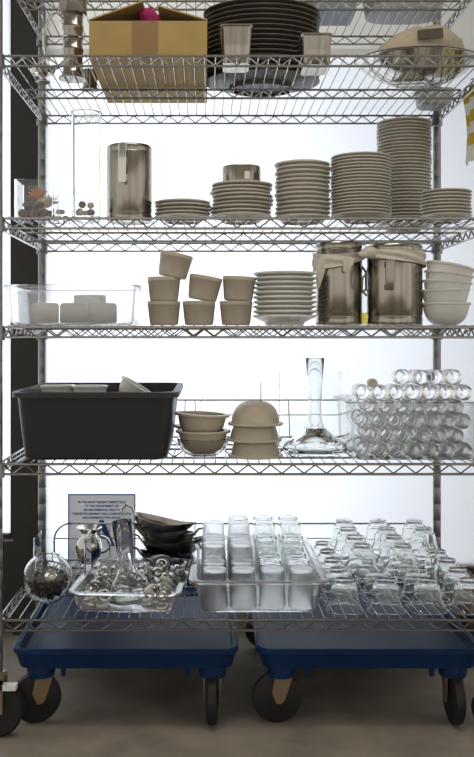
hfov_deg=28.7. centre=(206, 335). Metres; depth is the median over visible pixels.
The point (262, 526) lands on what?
clear tumbler
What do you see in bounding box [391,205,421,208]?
plate
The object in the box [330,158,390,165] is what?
plate
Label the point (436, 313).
bowl
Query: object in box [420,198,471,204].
plate
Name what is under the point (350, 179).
plate
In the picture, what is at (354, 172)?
plate
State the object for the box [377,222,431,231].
plate
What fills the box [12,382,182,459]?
tub
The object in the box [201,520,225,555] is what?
tumbler
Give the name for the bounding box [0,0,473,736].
wire shelving unit
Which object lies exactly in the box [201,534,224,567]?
tumbler
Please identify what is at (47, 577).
glass bowl
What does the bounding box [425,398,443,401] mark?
glass
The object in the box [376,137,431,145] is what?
plate
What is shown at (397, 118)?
plate
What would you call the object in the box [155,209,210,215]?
plate
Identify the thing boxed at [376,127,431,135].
plate
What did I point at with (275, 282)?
shallow bowl
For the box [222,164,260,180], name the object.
tin
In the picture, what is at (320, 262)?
cloth
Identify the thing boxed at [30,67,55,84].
dish
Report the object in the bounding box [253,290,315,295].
shallow bowl
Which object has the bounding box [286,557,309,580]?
clear tumbler
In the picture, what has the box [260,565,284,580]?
tumbler
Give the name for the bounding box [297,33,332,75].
steel canister
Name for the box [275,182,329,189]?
plate
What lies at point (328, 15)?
flat box
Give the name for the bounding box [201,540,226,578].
tumbler
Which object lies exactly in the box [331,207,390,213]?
plate
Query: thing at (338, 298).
pitcher
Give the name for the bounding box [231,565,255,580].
tumbler
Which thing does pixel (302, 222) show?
plate
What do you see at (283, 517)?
clear tumbler
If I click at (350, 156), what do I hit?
plate
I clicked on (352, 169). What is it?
plate
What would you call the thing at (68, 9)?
cup
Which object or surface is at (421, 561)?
glass
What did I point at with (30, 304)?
tub
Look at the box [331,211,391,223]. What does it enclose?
plate
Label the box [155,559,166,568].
napkin ring
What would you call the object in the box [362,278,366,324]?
oil bottle
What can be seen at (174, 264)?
ramekin
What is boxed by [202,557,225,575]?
tumbler
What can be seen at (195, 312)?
ramekin
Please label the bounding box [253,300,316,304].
shallow bowl
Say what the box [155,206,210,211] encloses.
plate
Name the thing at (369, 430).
tub
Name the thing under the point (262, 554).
clear tumbler
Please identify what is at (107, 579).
napkin ring
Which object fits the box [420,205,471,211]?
plate
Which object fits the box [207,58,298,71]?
oval platter
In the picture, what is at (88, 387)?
dish
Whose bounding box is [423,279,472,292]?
bowl
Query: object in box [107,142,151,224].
pitcher
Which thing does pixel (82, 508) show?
notice sign
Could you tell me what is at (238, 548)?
tumbler
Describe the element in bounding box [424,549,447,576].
glass
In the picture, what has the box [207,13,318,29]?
oval platter
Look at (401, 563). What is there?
glass
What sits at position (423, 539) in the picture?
glass
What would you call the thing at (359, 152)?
plate
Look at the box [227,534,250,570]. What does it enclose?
tumbler
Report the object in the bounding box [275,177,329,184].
plate
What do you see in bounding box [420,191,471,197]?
plate
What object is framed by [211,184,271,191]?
plate
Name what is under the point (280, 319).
shallow bowl
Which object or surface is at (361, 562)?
glass
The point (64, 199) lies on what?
glass
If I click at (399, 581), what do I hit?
glass
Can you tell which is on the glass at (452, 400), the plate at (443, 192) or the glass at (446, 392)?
the glass at (446, 392)
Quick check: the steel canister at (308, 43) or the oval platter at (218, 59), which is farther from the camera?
the oval platter at (218, 59)
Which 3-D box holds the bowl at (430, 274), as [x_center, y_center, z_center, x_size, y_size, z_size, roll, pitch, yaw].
[0.621,-0.135,2.370,0.124,0.070,0.126,0,0,5]
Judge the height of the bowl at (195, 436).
0.058 m
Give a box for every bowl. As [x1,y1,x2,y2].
[22,552,72,603]
[134,512,195,534]
[174,423,223,436]
[175,411,229,431]
[176,428,229,440]
[177,437,228,457]
[227,426,281,443]
[228,401,282,426]
[228,442,282,459]
[253,271,315,276]
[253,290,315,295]
[253,295,315,300]
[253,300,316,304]
[253,305,315,309]
[253,310,315,314]
[253,314,315,325]
[254,280,315,285]
[254,285,316,290]
[255,275,316,280]
[354,46,473,88]
[421,288,470,301]
[422,302,470,324]
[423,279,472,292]
[424,270,473,281]
[426,260,473,274]
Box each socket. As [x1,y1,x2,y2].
[27,668,54,678]
[198,668,226,678]
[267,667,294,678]
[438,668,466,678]
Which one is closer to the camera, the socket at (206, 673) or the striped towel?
the socket at (206, 673)
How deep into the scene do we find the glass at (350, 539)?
2.47 m
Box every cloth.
[138,6,160,20]
[312,247,426,288]
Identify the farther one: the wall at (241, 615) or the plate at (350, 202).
the wall at (241, 615)
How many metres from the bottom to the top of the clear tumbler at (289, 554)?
0.098 m
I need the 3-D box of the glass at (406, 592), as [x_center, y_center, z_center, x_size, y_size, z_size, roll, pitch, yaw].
[0.556,0.652,2.439,0.097,0.076,0.097,0,0,7]
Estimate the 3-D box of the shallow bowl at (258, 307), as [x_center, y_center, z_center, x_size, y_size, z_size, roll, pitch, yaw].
[0.199,-0.065,2.380,0.162,0.026,0.162,0,0,36]
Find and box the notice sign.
[68,494,135,557]
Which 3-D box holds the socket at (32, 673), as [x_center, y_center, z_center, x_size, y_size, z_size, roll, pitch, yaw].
[-0.420,0.841,2.340,0.072,0.033,0.072,0,0,0]
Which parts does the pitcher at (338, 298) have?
handle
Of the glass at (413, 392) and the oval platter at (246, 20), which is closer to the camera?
the glass at (413, 392)
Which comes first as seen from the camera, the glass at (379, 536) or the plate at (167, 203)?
the plate at (167, 203)
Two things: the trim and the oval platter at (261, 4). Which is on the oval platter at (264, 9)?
the oval platter at (261, 4)
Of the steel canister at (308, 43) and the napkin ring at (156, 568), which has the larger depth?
the napkin ring at (156, 568)
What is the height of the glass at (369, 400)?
0.040 m
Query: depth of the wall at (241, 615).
3.06 m
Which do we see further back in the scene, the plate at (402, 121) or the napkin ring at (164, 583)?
the plate at (402, 121)
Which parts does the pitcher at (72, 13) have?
handle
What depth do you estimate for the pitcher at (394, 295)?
2.34 m
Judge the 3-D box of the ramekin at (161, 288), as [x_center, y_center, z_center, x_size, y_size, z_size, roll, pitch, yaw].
[-0.110,-0.120,2.370,0.085,0.062,0.085,0,0,0]
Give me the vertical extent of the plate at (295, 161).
0.017 m
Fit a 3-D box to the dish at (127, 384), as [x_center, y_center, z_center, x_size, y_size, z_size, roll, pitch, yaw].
[-0.186,0.145,2.459,0.092,0.080,0.093,0,0,-40]
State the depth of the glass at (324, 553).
2.63 m
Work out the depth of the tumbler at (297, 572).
2.33 m
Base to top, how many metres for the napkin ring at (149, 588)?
0.031 m
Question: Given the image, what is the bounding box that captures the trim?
[13,0,44,634]
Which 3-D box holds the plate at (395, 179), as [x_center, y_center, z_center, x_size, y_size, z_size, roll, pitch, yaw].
[0.557,-0.425,2.620,0.153,0.021,0.153,0,0,-43]
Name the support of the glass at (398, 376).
on the glass at (397, 392)
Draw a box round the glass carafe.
[109,519,153,592]
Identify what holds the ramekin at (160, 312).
on the wire shelving unit
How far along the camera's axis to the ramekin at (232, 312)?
2.34 m
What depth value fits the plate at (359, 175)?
2.33 m
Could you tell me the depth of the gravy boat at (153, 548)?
2.73 m
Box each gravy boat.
[122,504,195,534]
[132,521,202,543]
[133,533,202,554]
[133,544,201,558]
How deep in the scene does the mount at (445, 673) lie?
2.31 m
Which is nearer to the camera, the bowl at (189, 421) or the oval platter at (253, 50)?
the bowl at (189, 421)
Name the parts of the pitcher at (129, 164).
handle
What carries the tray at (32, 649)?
on the blue dolly at (40, 653)
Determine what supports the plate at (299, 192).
on the plate at (291, 197)
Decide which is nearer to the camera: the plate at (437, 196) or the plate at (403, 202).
the plate at (437, 196)
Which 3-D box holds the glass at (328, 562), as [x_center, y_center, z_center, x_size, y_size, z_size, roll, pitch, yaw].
[0.347,0.652,2.544,0.097,0.076,0.097,0,0,1]
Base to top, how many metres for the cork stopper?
0.023 m
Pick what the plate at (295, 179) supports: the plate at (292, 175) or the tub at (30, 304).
the plate at (292, 175)
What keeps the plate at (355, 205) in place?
on the plate at (362, 208)
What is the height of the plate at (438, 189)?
0.019 m
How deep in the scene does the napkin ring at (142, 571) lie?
2.45 m
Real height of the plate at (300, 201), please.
0.017 m
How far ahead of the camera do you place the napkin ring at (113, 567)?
2.49 m
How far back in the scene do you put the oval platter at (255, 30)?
2.49 m
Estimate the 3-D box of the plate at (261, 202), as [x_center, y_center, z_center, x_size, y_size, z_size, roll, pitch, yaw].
[0.093,-0.333,2.402,0.158,0.020,0.158,0,0,-9]
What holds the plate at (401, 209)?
on the plate at (393, 213)
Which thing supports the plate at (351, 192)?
on the plate
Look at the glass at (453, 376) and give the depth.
2.33 m
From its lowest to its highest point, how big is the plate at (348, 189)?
0.020 m
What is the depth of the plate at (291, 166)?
2.34 m
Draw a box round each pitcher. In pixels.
[43,0,86,83]
[76,524,110,561]
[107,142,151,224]
[315,241,366,325]
[362,243,422,325]
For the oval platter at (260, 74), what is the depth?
2.54 m
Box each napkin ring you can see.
[89,580,101,590]
[92,576,101,586]
[96,566,106,575]
[98,588,109,591]
[100,558,112,568]
[103,573,111,584]
[108,571,116,577]
[111,566,117,571]
[138,565,147,576]
[140,569,146,576]
[143,583,153,592]
[149,578,158,585]
[151,554,173,577]
[151,567,162,576]
[154,562,163,572]
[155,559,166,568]
[156,584,167,592]
[160,576,172,583]
[160,581,171,592]
[170,564,178,570]
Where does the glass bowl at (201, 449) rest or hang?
on the wire shelving unit
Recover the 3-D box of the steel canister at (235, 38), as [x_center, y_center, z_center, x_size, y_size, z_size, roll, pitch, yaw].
[0.074,-0.739,2.380,0.084,0.096,0.106,0,0,0]
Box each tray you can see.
[13,577,238,667]
[68,557,189,612]
[250,580,473,667]
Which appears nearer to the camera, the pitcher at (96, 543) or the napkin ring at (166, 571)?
the napkin ring at (166, 571)
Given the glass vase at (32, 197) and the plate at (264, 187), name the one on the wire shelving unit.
the glass vase at (32, 197)
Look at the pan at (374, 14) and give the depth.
2.70 m
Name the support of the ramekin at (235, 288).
on the ramekin at (232, 312)
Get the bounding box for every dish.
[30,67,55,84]
[40,384,73,391]
[72,384,107,391]
[119,376,149,391]
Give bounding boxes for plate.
[154,198,209,204]
[155,202,210,207]
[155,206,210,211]
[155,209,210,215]
[155,213,209,224]
[210,188,270,195]
[210,203,270,210]
[210,208,270,213]
[210,211,270,224]
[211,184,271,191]
[212,180,272,187]
[212,191,272,198]
[212,200,272,206]
[213,195,273,202]
[274,159,329,167]
[274,190,329,197]
[275,168,329,176]
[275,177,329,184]
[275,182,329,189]
[275,195,330,202]
[275,204,330,210]
[275,208,329,215]
[275,213,329,225]
[276,164,330,171]
[276,173,330,180]
[276,186,330,192]
[276,199,330,206]
[330,155,390,162]
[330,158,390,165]
[330,178,390,185]
[330,188,390,194]
[330,191,390,197]
[331,151,391,159]
[331,161,390,169]
[331,164,390,172]
[331,168,391,175]
[331,171,390,178]
[331,174,390,181]
[331,181,390,188]
[331,184,391,191]
[331,194,391,201]
[331,198,391,204]
[331,201,391,207]
[331,204,391,210]
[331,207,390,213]
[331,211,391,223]
[376,124,431,132]
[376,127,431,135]
[376,130,430,138]
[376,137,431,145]
[376,144,431,151]
[377,117,431,125]
[377,120,431,128]
[377,134,431,141]
[377,141,431,148]
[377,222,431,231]
[378,220,429,223]
[379,147,430,153]
[387,151,431,156]
[390,215,421,216]
[391,154,431,159]
[391,157,431,163]
[391,161,430,166]
[391,164,431,169]
[391,168,431,173]
[391,171,430,176]
[391,174,431,180]
[391,178,430,182]
[391,181,431,186]
[391,185,431,189]
[391,188,427,191]
[391,191,420,195]
[391,195,421,198]
[391,198,420,201]
[391,201,419,205]
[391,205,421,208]
[391,208,420,212]
[391,212,420,215]
[420,188,471,194]
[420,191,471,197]
[420,195,471,201]
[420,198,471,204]
[420,202,471,207]
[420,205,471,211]
[421,209,471,214]
[421,212,471,223]
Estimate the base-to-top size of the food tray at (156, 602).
0.052 m
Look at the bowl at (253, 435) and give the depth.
2.31 m
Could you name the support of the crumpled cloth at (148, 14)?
in the cardboard box at (121, 31)
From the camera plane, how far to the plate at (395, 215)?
2.55 m
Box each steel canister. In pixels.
[219,24,252,72]
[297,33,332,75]
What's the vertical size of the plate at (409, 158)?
0.021 m
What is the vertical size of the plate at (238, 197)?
0.020 m
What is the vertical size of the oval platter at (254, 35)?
0.026 m
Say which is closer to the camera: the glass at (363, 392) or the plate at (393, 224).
the glass at (363, 392)
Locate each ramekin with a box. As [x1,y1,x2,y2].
[147,276,180,300]
[147,301,180,324]
[159,250,192,279]
[182,301,215,324]
[188,274,221,301]
[219,301,252,324]
[223,276,255,300]
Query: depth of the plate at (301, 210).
2.34 m
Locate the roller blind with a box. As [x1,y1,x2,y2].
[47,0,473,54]
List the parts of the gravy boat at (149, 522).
handle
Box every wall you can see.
[3,538,12,628]
[188,574,460,628]
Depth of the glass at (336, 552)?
2.58 m
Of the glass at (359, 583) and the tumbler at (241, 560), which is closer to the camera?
the tumbler at (241, 560)
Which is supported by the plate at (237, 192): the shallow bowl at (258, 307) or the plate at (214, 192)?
the plate at (214, 192)
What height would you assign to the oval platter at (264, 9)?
0.026 m
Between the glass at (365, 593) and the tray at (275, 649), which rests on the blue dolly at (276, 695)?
the tray at (275, 649)
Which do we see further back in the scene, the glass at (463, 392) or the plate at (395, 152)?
the plate at (395, 152)
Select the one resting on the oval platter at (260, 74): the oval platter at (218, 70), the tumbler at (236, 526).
the oval platter at (218, 70)
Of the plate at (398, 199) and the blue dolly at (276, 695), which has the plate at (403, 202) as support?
the plate at (398, 199)
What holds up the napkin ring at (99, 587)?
on the napkin ring
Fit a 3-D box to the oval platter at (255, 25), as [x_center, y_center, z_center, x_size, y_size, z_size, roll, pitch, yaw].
[0.154,-0.825,2.600,0.326,0.026,0.261,0,0,0]
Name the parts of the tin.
handle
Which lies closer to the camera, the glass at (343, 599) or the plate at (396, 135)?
the glass at (343, 599)
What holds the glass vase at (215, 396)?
on the wire shelving unit
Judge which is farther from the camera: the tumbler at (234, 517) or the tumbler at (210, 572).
the tumbler at (234, 517)
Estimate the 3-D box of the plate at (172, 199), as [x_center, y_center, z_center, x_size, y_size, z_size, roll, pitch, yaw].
[-0.064,-0.339,2.401,0.146,0.016,0.146,0,0,33]
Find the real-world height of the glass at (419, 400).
0.040 m
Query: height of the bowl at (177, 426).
0.058 m
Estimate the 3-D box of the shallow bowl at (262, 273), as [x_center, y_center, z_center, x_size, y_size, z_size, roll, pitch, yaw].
[0.199,-0.150,2.380,0.162,0.026,0.162,0,0,20]
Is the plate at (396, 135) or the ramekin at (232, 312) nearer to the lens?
the ramekin at (232, 312)
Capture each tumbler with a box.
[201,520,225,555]
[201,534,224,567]
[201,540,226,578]
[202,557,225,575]
[202,565,226,580]
[226,515,247,549]
[227,520,249,556]
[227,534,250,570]
[228,540,252,578]
[230,557,253,580]
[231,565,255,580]
[251,515,272,550]
[253,520,274,556]
[254,534,277,571]
[256,550,278,580]
[258,557,281,580]
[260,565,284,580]
[277,515,297,546]
[278,520,300,557]
[281,534,303,567]
[284,550,305,580]
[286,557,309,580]
[289,565,313,580]
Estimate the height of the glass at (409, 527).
0.078 m
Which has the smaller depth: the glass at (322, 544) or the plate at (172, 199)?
the plate at (172, 199)
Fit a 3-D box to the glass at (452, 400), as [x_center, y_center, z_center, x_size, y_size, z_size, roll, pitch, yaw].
[0.618,0.176,2.342,0.040,0.040,0.100,1,0,0]
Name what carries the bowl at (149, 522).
on the gravy boat at (149, 522)
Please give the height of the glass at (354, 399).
0.040 m
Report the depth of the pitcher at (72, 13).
2.47 m
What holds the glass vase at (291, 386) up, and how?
on the wire shelving unit
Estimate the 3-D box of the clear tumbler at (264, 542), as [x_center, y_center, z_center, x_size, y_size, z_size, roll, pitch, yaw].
[0.166,0.606,2.580,0.071,0.098,0.071,0,0,-15]
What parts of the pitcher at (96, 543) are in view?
handle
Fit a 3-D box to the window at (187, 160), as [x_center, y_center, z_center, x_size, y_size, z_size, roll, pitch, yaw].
[1.024,-0.425,3.115,3.152,2.400,0.050,0,0,0]
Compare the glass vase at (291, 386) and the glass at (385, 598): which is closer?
the glass at (385, 598)
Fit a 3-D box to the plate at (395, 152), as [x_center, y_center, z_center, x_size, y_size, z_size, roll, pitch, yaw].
[0.558,-0.500,2.620,0.153,0.021,0.153,0,0,45]
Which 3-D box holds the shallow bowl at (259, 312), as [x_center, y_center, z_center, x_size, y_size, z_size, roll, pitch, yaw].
[0.200,-0.053,2.381,0.162,0.026,0.162,0,0,36]
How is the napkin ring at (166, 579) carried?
on the napkin ring at (164, 583)
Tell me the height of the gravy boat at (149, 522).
0.092 m
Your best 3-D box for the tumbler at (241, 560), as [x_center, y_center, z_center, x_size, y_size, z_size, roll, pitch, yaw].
[0.092,0.636,2.426,0.071,0.098,0.071,0,0,42]
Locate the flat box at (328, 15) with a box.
[305,2,356,25]
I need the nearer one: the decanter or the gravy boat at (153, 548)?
the decanter
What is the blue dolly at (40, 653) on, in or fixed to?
on the floor
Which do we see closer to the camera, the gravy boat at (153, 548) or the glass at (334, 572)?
the glass at (334, 572)
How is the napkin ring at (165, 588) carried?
on the napkin ring
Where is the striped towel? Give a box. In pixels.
[462,78,473,165]
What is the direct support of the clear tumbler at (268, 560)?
in the plastic container
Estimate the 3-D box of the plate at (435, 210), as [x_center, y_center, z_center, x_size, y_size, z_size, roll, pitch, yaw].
[0.619,-0.312,2.390,0.129,0.019,0.129,0,0,-22]
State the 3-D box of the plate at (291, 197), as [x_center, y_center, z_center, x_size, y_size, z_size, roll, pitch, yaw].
[0.249,-0.347,2.397,0.143,0.017,0.143,0,0,21]
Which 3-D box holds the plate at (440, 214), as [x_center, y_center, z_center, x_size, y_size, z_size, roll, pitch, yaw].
[0.619,-0.303,2.389,0.129,0.019,0.129,0,0,17]
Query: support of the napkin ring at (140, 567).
on the napkin ring
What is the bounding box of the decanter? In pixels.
[282,358,346,456]
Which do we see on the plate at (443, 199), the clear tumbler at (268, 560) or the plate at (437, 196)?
the plate at (437, 196)
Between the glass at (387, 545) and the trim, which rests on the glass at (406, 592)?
the glass at (387, 545)
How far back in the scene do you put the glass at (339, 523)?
2.68 m
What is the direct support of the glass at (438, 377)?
on the glass at (430, 392)
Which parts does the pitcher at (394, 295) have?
handle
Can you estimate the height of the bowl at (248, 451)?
0.058 m
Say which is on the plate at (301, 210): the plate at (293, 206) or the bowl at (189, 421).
the plate at (293, 206)
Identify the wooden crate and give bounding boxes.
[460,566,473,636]
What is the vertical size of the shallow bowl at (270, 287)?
0.026 m
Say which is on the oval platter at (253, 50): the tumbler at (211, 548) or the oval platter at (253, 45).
the oval platter at (253, 45)
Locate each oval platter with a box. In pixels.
[203,0,318,17]
[205,2,320,20]
[207,7,319,24]
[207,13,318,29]
[207,18,318,32]
[207,23,316,37]
[207,28,304,42]
[207,33,299,47]
[207,38,297,52]
[207,43,297,57]
[207,48,297,61]
[207,53,298,67]
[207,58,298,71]
[207,63,318,77]
[207,68,319,96]
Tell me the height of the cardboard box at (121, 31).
0.178 m
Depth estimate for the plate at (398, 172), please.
2.55 m
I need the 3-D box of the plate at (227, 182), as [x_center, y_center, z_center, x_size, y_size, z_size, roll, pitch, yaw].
[0.091,-0.383,2.401,0.158,0.020,0.158,0,0,-19]
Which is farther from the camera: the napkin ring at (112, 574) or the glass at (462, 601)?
the napkin ring at (112, 574)
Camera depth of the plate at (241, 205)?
2.34 m
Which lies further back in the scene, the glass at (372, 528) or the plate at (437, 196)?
the glass at (372, 528)
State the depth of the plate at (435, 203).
2.34 m
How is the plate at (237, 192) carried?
on the plate at (238, 197)
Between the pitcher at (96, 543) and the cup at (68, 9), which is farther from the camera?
the pitcher at (96, 543)
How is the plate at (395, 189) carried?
on the plate at (402, 192)
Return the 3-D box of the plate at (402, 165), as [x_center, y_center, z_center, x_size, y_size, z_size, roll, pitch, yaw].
[0.558,-0.463,2.621,0.153,0.021,0.153,0,0,21]
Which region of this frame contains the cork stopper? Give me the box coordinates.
[367,378,377,387]
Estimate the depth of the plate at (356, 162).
2.33 m
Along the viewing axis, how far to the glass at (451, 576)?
2.42 m
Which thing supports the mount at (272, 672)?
attached to the blue dolly at (276, 695)
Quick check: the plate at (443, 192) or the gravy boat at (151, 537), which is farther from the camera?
the gravy boat at (151, 537)
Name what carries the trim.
attached to the wall at (241, 615)
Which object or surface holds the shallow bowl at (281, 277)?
on the shallow bowl at (275, 282)
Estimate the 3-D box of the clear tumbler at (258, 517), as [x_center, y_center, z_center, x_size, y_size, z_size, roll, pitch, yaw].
[0.166,0.584,2.738,0.071,0.098,0.071,0,0,-19]
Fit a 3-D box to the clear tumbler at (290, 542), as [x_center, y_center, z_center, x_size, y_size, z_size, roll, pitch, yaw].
[0.239,0.606,2.580,0.071,0.098,0.071,0,0,-10]
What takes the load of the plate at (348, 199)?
on the plate at (350, 202)
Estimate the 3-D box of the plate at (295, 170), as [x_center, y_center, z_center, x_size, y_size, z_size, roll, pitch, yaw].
[0.247,-0.415,2.399,0.143,0.017,0.143,0,0,-34]
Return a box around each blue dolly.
[13,577,238,724]
[245,580,473,724]
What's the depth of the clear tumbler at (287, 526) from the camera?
2.64 m
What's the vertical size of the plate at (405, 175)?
0.021 m
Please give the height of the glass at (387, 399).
0.040 m
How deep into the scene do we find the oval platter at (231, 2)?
2.50 m
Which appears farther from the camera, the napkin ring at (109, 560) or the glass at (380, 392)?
the napkin ring at (109, 560)
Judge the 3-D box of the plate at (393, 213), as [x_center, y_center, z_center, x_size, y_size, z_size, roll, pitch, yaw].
[0.559,-0.332,2.622,0.153,0.021,0.153,0,0,-23]
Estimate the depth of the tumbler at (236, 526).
2.64 m
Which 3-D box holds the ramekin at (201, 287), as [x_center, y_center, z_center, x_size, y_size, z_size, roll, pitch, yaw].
[-0.003,-0.123,2.370,0.085,0.074,0.085,0,0,-45]
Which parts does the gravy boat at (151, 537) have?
handle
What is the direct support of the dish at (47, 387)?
on the dish
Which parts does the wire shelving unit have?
post, brake lever, rail, rail, rail, rail, rail, rail, post, support rail, support rail, rail, rail, rail, rail, rail, rail, rail, rail, rail, rail, shelf, shelf, shelf, shelf, shelf, shelf, support rail, support rail, support rail, support rail, post, rail, rail, rail, rail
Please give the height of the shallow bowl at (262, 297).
0.026 m
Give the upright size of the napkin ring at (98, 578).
0.033 m
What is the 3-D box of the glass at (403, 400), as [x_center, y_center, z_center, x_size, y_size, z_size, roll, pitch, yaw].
[0.494,0.176,2.350,0.040,0.040,0.100,0,0,0]
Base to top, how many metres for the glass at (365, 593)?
0.076 m
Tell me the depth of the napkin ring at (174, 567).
2.52 m
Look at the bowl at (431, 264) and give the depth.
2.32 m
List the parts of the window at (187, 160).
frame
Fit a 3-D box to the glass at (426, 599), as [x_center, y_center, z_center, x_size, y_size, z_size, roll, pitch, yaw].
[0.556,0.652,2.335,0.097,0.076,0.097,0,0,-7]
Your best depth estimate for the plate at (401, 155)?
2.56 m
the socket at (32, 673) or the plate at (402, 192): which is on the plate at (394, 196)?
the plate at (402, 192)
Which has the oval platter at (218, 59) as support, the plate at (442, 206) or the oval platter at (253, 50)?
the oval platter at (253, 50)
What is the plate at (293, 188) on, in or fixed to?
on the plate at (299, 192)
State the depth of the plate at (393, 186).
2.56 m
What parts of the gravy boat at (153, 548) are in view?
handle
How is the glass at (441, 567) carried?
on the wire shelving unit
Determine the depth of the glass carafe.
2.36 m
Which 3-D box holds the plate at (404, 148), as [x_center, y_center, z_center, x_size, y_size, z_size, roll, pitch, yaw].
[0.557,-0.509,2.621,0.153,0.021,0.153,0,0,-43]
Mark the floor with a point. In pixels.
(101, 712)
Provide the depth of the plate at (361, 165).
2.33 m
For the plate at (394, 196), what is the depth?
2.55 m
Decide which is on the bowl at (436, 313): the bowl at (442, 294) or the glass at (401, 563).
the bowl at (442, 294)
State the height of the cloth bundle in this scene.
0.142 m
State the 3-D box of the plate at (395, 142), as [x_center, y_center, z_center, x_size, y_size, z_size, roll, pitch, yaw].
[0.560,-0.528,2.621,0.153,0.021,0.153,0,0,17]
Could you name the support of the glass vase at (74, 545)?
on the wire shelving unit
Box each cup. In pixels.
[59,0,86,18]
[81,68,98,92]
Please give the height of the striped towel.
0.219 m
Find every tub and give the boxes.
[3,284,146,325]
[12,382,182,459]
[333,395,473,459]
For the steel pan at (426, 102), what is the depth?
2.76 m
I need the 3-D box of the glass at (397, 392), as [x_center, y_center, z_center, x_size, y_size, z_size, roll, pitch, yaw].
[0.473,0.141,2.343,0.040,0.040,0.100,0,0,0]
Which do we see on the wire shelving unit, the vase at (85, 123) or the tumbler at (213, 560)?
the vase at (85, 123)
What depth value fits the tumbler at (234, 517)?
2.73 m
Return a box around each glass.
[55,194,69,224]
[313,540,330,555]
[317,548,333,565]
[320,557,337,590]
[320,566,346,601]
[324,577,364,614]
[327,519,354,548]
[330,526,359,558]
[337,534,366,567]
[340,542,382,578]
[351,383,371,400]
[352,397,359,401]
[354,558,376,590]
[358,566,386,601]
[359,398,377,401]
[365,519,388,546]
[366,577,405,614]
[370,384,388,400]
[371,526,397,557]
[376,398,394,401]
[376,534,405,567]
[381,542,422,578]
[385,383,405,400]
[390,369,411,384]
[392,398,410,401]
[394,559,420,590]
[399,566,429,601]
[401,383,421,400]
[402,519,424,543]
[405,577,449,614]
[408,398,427,401]
[409,369,430,385]
[410,526,442,557]
[416,542,438,566]
[418,384,438,400]
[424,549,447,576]
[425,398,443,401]
[426,369,445,385]
[432,557,458,588]
[434,384,454,400]
[441,369,461,384]
[441,566,468,601]
[443,398,461,401]
[445,577,473,614]
[451,384,471,400]
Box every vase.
[14,179,59,223]
[33,529,90,585]
[70,109,101,223]
[200,381,261,443]
[275,370,348,446]
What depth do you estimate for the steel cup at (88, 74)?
2.58 m
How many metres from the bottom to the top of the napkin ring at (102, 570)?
0.026 m
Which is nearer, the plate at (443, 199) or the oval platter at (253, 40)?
the plate at (443, 199)
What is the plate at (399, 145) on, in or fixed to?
on the plate at (404, 148)
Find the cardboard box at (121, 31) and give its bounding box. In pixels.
[89,1,206,102]
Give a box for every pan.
[362,2,442,24]
[413,87,454,110]
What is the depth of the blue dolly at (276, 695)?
2.33 m
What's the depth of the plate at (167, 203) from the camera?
2.34 m
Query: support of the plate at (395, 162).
on the plate at (402, 165)
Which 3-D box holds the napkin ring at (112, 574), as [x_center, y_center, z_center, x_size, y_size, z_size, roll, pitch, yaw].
[-0.250,0.635,2.459,0.033,0.024,0.033,0,0,6]
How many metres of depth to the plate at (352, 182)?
2.33 m
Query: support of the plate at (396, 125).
on the plate at (399, 128)
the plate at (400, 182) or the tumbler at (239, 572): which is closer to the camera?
the tumbler at (239, 572)
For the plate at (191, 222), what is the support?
on the wire shelving unit
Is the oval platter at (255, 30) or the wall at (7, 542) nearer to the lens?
the oval platter at (255, 30)
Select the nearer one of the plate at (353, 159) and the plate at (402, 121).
the plate at (353, 159)
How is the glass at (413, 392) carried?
on the glass at (419, 400)
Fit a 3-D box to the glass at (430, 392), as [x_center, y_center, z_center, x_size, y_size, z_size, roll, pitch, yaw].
[0.556,0.141,2.344,0.040,0.040,0.100,0,0,0]
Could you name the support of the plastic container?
on the wire shelving unit
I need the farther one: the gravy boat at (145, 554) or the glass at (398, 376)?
the gravy boat at (145, 554)
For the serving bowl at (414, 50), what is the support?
on the wire shelving unit
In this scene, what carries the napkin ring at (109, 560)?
on the napkin ring
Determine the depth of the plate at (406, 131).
2.56 m
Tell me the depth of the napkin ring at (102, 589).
2.34 m
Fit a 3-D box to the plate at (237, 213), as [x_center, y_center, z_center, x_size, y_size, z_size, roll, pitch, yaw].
[0.088,-0.303,2.401,0.158,0.020,0.158,0,0,24]
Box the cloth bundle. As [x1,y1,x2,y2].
[377,24,464,50]
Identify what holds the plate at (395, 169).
on the plate at (398, 172)
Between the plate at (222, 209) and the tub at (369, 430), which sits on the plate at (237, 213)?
the plate at (222, 209)
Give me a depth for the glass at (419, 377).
2.34 m
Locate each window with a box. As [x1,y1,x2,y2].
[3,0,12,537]
[45,3,473,566]
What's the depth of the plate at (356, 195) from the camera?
2.33 m
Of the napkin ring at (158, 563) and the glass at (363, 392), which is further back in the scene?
the napkin ring at (158, 563)
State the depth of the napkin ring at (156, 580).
2.45 m
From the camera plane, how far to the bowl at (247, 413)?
2.31 m
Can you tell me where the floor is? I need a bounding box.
[0,632,473,756]
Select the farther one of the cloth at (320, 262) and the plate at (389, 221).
the plate at (389, 221)

